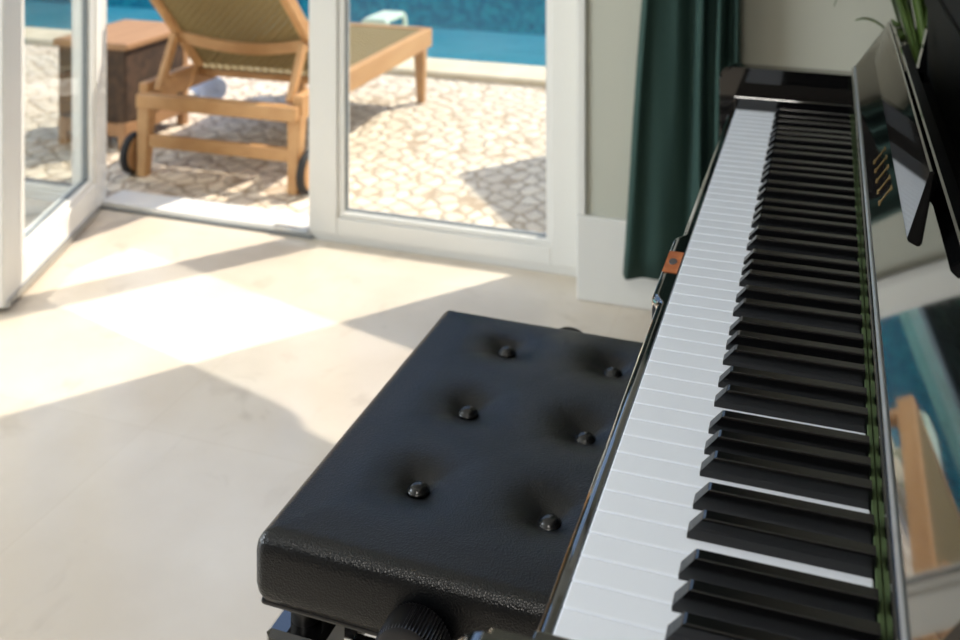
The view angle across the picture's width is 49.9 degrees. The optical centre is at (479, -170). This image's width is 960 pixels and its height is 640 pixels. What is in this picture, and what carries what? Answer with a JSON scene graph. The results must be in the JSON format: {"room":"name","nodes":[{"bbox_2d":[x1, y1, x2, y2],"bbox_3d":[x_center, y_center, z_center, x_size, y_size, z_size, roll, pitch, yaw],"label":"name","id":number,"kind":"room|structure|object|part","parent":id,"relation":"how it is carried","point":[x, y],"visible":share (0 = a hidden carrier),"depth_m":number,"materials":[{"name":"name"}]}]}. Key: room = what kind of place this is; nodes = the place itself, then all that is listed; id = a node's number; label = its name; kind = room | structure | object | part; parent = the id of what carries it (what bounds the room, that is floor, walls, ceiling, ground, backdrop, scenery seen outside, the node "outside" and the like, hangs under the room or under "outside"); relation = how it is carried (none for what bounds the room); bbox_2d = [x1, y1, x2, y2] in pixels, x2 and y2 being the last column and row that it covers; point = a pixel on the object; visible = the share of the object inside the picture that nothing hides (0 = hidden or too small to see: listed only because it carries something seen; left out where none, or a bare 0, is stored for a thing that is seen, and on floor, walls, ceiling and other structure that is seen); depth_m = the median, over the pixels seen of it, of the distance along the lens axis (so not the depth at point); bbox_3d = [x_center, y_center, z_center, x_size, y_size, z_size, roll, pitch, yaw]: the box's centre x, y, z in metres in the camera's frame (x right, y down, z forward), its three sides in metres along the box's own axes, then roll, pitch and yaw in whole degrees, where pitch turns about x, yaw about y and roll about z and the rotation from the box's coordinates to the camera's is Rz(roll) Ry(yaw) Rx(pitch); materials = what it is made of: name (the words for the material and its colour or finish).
{"room":"music room","nodes":[
{"label":"music room","id":0,"kind":"room"},
{"bbox_2d":[0,197,651,639],"bbox_3d":[-1.307,1.258,0.796,4.120,0.120,4.745,0,0,19],"label":"floor","id":1,"kind":"structure","parent":0,"point":[168,387],"depth_m":2.19,"materials":[{"name":"beige tile"}]},
{"bbox_2d":[101,206,313,238],"bbox_3d":[-0.850,1.194,3.148,0.760,0.007,0.008,0,0,19],"label":"trim","id":2,"kind":"structure","parent":1,"relation":"on","point":[102,207],"depth_m":3.13,"materials":[{"name":"grey rubber"}]},
{"bbox_2d":[257,310,642,639],"bbox_3d":[0.042,0.943,1.201,0.385,0.509,0.604,0,0,19],"label":"piano bench","id":3,"kind":"object","parent":1,"relation":"on","point":[450,508],"visible":0.77,"depth_m":1.08,"materials":[{"name":"black leather"}]},
{"bbox_3d":[-0.177,0.784,1.050,0.031,0.033,0.031,0,0,19],"label":"leg post","id":4,"kind":"part","parent":3,"relation":"part of","materials":[{"name":"black metal"}]},
{"bbox_3d":[-0.177,0.999,1.050,0.062,0.398,0.062,0,0,19],"label":"leg","id":5,"kind":"part","parent":3,"relation":"part of","materials":[{"name":"black"}]},
{"bbox_3d":[0.042,0.764,1.201,0.373,0.008,0.509,0,0,19],"label":"board","id":6,"kind":"part","parent":3,"relation":"part of","materials":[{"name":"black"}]},
{"bbox_3d":[-0.090,0.840,1.247,0.028,0.055,0.305,0,0,19],"label":"apron rail","id":7,"kind":"part","parent":3,"relation":"part of","materials":[{"name":"black metal"}]},
{"bbox_3d":[-0.029,0.840,0.997,0.215,0.055,0.028,0,0,19],"label":"apron rail","id":8,"kind":"part","parent":3,"relation":"part of","materials":[{"name":"black metal"}]},
{"bbox_3d":[-0.062,0.748,0.938,0.068,0.068,0.038,0,0,19],"label":"height knob","id":9,"kind":"part","parent":3,"relation":"part of","materials":[{"name":"black plastic"}]},
{"bbox_3d":[0.127,0.748,1.471,0.068,0.068,0.038,0,0,19],"label":"height knob","id":10,"kind":"part","parent":3,"relation":"part of","materials":[{"name":"black plastic"}]},
{"bbox_2d":[460,0,959,639],"bbox_3d":[0.505,0.625,1.061,0.643,1.145,1.420,0,0,19],"label":"upright piano","id":11,"kind":"object","parent":1,"relation":"on","point":[780,458],"visible":1,"depth_m":0.79,"materials":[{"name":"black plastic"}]},
{"bbox_3d":[0.138,0.484,0.468,0.333,0.188,0.032,0,0,19],"label":"arm","id":12,"kind":"part","parent":11,"relation":"part of","materials":[{"name":"black"}]},
{"bbox_3d":[0.579,0.484,1.755,0.333,0.188,0.032,0,0,19],"label":"arm","id":13,"kind":"part","parent":11,"relation":"part of","materials":[{"name":"black wood"}]},
{"bbox_3d":[0.434,0.351,1.058,0.072,0.098,1.274,0,0,19],"label":"lid","id":14,"kind":"part","parent":11,"relation":"part of","materials":[{"name":"black wood"}]},
{"bbox_3d":[0.872,0.633,1.655,0.315,1.130,0.032,0,0,19],"label":"panel","id":15,"kind":"part","parent":11,"relation":"part of","materials":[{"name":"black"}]},
{"bbox_2d":[922,83,959,189],"bbox_3d":[0.477,0.418,1.071,0.118,0.010,1.329,0,0,19],"label":"music stand","id":16,"kind":"object","parent":11,"relation":"attached to","point":[954,159],"depth_m":1.41,"materials":[{"name":"black wood"}]},
{"bbox_3d":[0.515,0.264,1.058,0.008,0.040,1.329,0,0,19],"label":"molding","id":17,"kind":"part","parent":11,"relation":"part of","materials":[{"name":"black wood"}]},
{"bbox_3d":[0.537,0.238,1.050,0.045,0.320,1.329,0,0,19],"label":"panel","id":18,"kind":"part","parent":11,"relation":"part of","materials":[{"name":"black wood"}]},
{"bbox_2d":[834,0,926,66],"bbox_3d":[0.792,0.588,1.924,0.430,1.220,0.250,0,0,19],"label":"potted plant","id":19,"kind":"object","parent":1,"relation":"on","point":[914,36],"visible":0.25,"depth_m":1.90,"materials":[{"name":"green plant"}]},
{"bbox_2d":[586,0,915,218],"bbox_3d":[0.896,-0.102,2.544,1.286,2.600,0.220,0,0,19],"label":"wall","id":20,"kind":"structure","parent":0,"point":[813,34],"depth_m":2.60,"materials":[{"name":"grey paint"}]},
{"bbox_2d":[24,190,576,276],"bbox_3d":[-1.079,1.197,3.288,2.934,0.042,0.113,0,0,19],"label":"door sill","id":21,"kind":"structure","parent":20,"relation":"attached to","point":[239,215],"depth_m":3.14,"materials":[{"name":"white paint"}]},
{"bbox_2d":[577,0,585,214],"bbox_3d":[0.260,-0.210,2.639,0.022,2.384,0.012,0,0,19],"label":"trim","id":22,"kind":"structure","parent":20,"relation":"attached to","point":[581,4],"depth_m":2.63,"materials":[{"name":"white paint"}]},
{"bbox_2d":[577,214,658,309],"bbox_3d":[0.810,1.090,2.447,1.186,0.216,0.018,0,0,19],"label":"baseboard","id":23,"kind":"structure","parent":20,"relation":"attached to","point":[600,239],"depth_m":2.61,"materials":[{"name":"white paint"}]},
{"bbox_3d":[-1.306,-1.452,0.799,4.320,0.100,4.950,0,0,19],"label":"ceiling","id":24,"kind":"structure","parent":0,"visible":0},
{"bbox_3d":[0.754,-1.353,2.399,1.020,0.098,0.045,0,0,19],"label":"track","id":25,"kind":"object","parent":24,"relation":"attached to","visible":0},
{"bbox_2d":[623,0,740,279],"bbox_3d":[0.486,-0.106,2.494,0.284,2.392,0.081,0,0,19],"label":"curtain","id":26,"kind":"object","parent":25,"relation":"hanging from","point":[684,46],"visible":0.6,"depth_m":2.50,"materials":[{"name":"teal fabric"}]},
{"bbox_3d":[-1.136,-1.252,3.278,3.034,0.300,0.150,0,0,19],"label":"wall","id":27,"kind":"structure","parent":0,"visible":0},
{"bbox_2d":[24,0,75,195],"bbox_3d":[-1.847,0.069,3.522,1.230,2.222,0.060,0,0,19],"label":"door","id":28,"kind":"structure","parent":27,"relation":"in","point":[42,186],"depth_m":3.31,"materials":[{"name":"white paint"}]},
{"bbox_2d":[0,0,101,308],"bbox_3d":[-1.237,0.084,2.900,0.118,2.212,0.716,0,0,-1],"label":"door","id":29,"kind":"structure","parent":27,"relation":"in","point":[25,254],"depth_m":2.74,"materials":[{"name":"white paint"}]},
{"bbox_2d":[76,0,106,199],"bbox_3d":[-1.094,0.048,3.247,2.934,2.300,0.080,0,0,19],"label":"trim","id":30,"kind":"structure","parent":27,"relation":"attached to","point":[104,2],"depth_m":3.30,"materials":[{"name":"white paint"}]},
{"bbox_2d":[274,0,577,268],"bbox_3d":[-0.164,0.072,2.943,0.930,2.228,0.063,0,0,19],"label":"door","id":31,"kind":"structure","parent":27,"relation":"in","point":[330,212],"depth_m":2.92,"materials":[{"name":"white paint"}]},
{"bbox_3d":[-0.558,1.179,3.052,0.114,0.014,0.014,0,0,19],"label":"latch plate","id":32,"kind":"part","parent":31,"relation":"part of","materials":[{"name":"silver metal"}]},
{"label":"outside","id":33,"kind":"structure","parent":0,"visible":0},
{"bbox_2d":[24,44,545,232],"bbox_3d":[-0.844,1.300,4.180,14.000,0.196,1.953,0,0,19],"label":"patio","id":34,"kind":"structure","parent":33,"point":[472,152],"depth_m":3.85,"materials":[{"name":"beige stone"}]},
{"bbox_2d":[53,19,187,150],"bbox_3d":[-1.408,0.999,4.095,0.340,0.406,0.430,0,0,19],"label":"side table","id":35,"kind":"object","parent":34,"relation":"on","point":[136,49],"visible":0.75,"depth_m":3.94,"materials":[{"name":"brown wicker"}]},
{"bbox_3d":[-1.596,1.149,3.967,0.036,0.105,0.036,0,0,19],"label":"leg","id":36,"kind":"part","parent":35,"relation":"part of","materials":[{"name":"brown wood"}]},
{"bbox_3d":[-1.337,1.149,3.878,0.036,0.105,0.036,0,0,19],"label":"leg","id":37,"kind":"part","parent":35,"relation":"part of","materials":[{"name":"brown wood"}]},
{"bbox_3d":[-1.219,1.012,4.223,0.036,0.380,0.036,0,0,19],"label":"leg","id":38,"kind":"part","parent":35,"relation":"part of","materials":[{"name":"brown wood"}]},
{"bbox_2d":[189,77,226,98],"bbox_3d":[-1.224,1.140,4.621,0.112,0.113,0.220,0,0,-33],"label":"rolled towel","id":39,"kind":"object","parent":34,"relation":"on","point":[216,87],"visible":0.66,"depth_m":4.54,"materials":[{"name":"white fabric"}]},
{"bbox_2d":[119,0,431,194],"bbox_3d":[-0.725,0.807,4.034,0.709,0.792,1.403,0,0,18],"label":"sun lounger","id":40,"kind":"object","parent":34,"relation":"on","point":[284,49],"visible":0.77,"depth_m":3.60,"materials":[{"name":"brown wood"}]},
{"bbox_3d":[-1.167,1.075,3.601,0.050,0.257,0.064,0,0,18],"label":"leg","id":41,"kind":"part","parent":40,"relation":"part of","materials":[{"name":"brown wood"}]},
{"bbox_3d":[-0.895,0.937,3.496,0.617,0.050,0.040,0,0,18],"label":"rail","id":42,"kind":"part","parent":40,"relation":"part of","materials":[{"name":"brown wood"}]},
{"bbox_3d":[-0.988,0.921,4.192,0.035,0.083,1.250,0,0,18],"label":"rail","id":43,"kind":"part","parent":40,"relation":"part of","materials":[{"name":"brown wood"}]},
{"bbox_3d":[-0.611,1.075,3.425,0.050,0.257,0.064,0,0,18],"label":"leg","id":44,"kind":"part","parent":40,"relation":"part of","materials":[{"name":"brown wood"}]},
{"bbox_3d":[-0.815,1.079,4.713,0.050,0.248,0.062,0,0,18],"label":"leg","id":45,"kind":"part","parent":40,"relation":"part of","materials":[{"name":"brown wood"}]},
{"bbox_3d":[-0.418,0.921,4.012,0.035,0.083,1.250,0,0,18],"label":"rail","id":46,"kind":"part","parent":40,"relation":"part of","materials":[{"name":"brown wood"}]},
{"bbox_3d":[-0.518,0.921,4.686,0.613,0.083,0.035,0,0,18],"label":"rail","id":47,"kind":"part","parent":40,"relation":"part of","materials":[{"name":"brown wood"}]},
{"bbox_3d":[-0.260,1.079,4.538,0.050,0.248,0.062,0,0,18],"label":"leg","id":48,"kind":"part","parent":40,"relation":"part of","materials":[{"name":"brown wood"}]},
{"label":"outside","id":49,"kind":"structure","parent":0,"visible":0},
{"bbox_2d":[24,0,545,66],"bbox_3d":[0.199,1.648,7.223,14.200,0.900,4.120,0,0,19],"label":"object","id":50,"kind":"object","parent":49,"point":[453,44],"depth_m":9.01,"materials":[{"name":"teal tile"}]},
{"bbox_2d":[24,27,545,87],"bbox_3d":[-0.482,1.253,5.237,14.000,0.170,0.280,0,0,19],"label":"pool coping","id":51,"kind":"object","parent":50,"relation":"on","point":[474,71],"visible":0.08,"depth_m":5.05,"materials":[{"name":"beige stone"}]},
{"bbox_2d":[361,10,406,49],"bbox_3d":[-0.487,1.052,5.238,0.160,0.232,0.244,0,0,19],"label":"pool ladder","id":52,"kind":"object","parent":51,"relation":"on","point":[384,17],"depth_m":5.19,"materials":[{"name":"grey plastic"}]},
{"bbox_2d":[27,0,545,34],"bbox_3d":[0.851,1.748,9.124,14.000,0.700,0.100,0,0,19],"label":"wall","id":53,"kind":"structure","parent":50,"relation":"attached to","point":[509,16],"depth_m":9.44,"materials":[{"name":"blue tile"}]}
]}

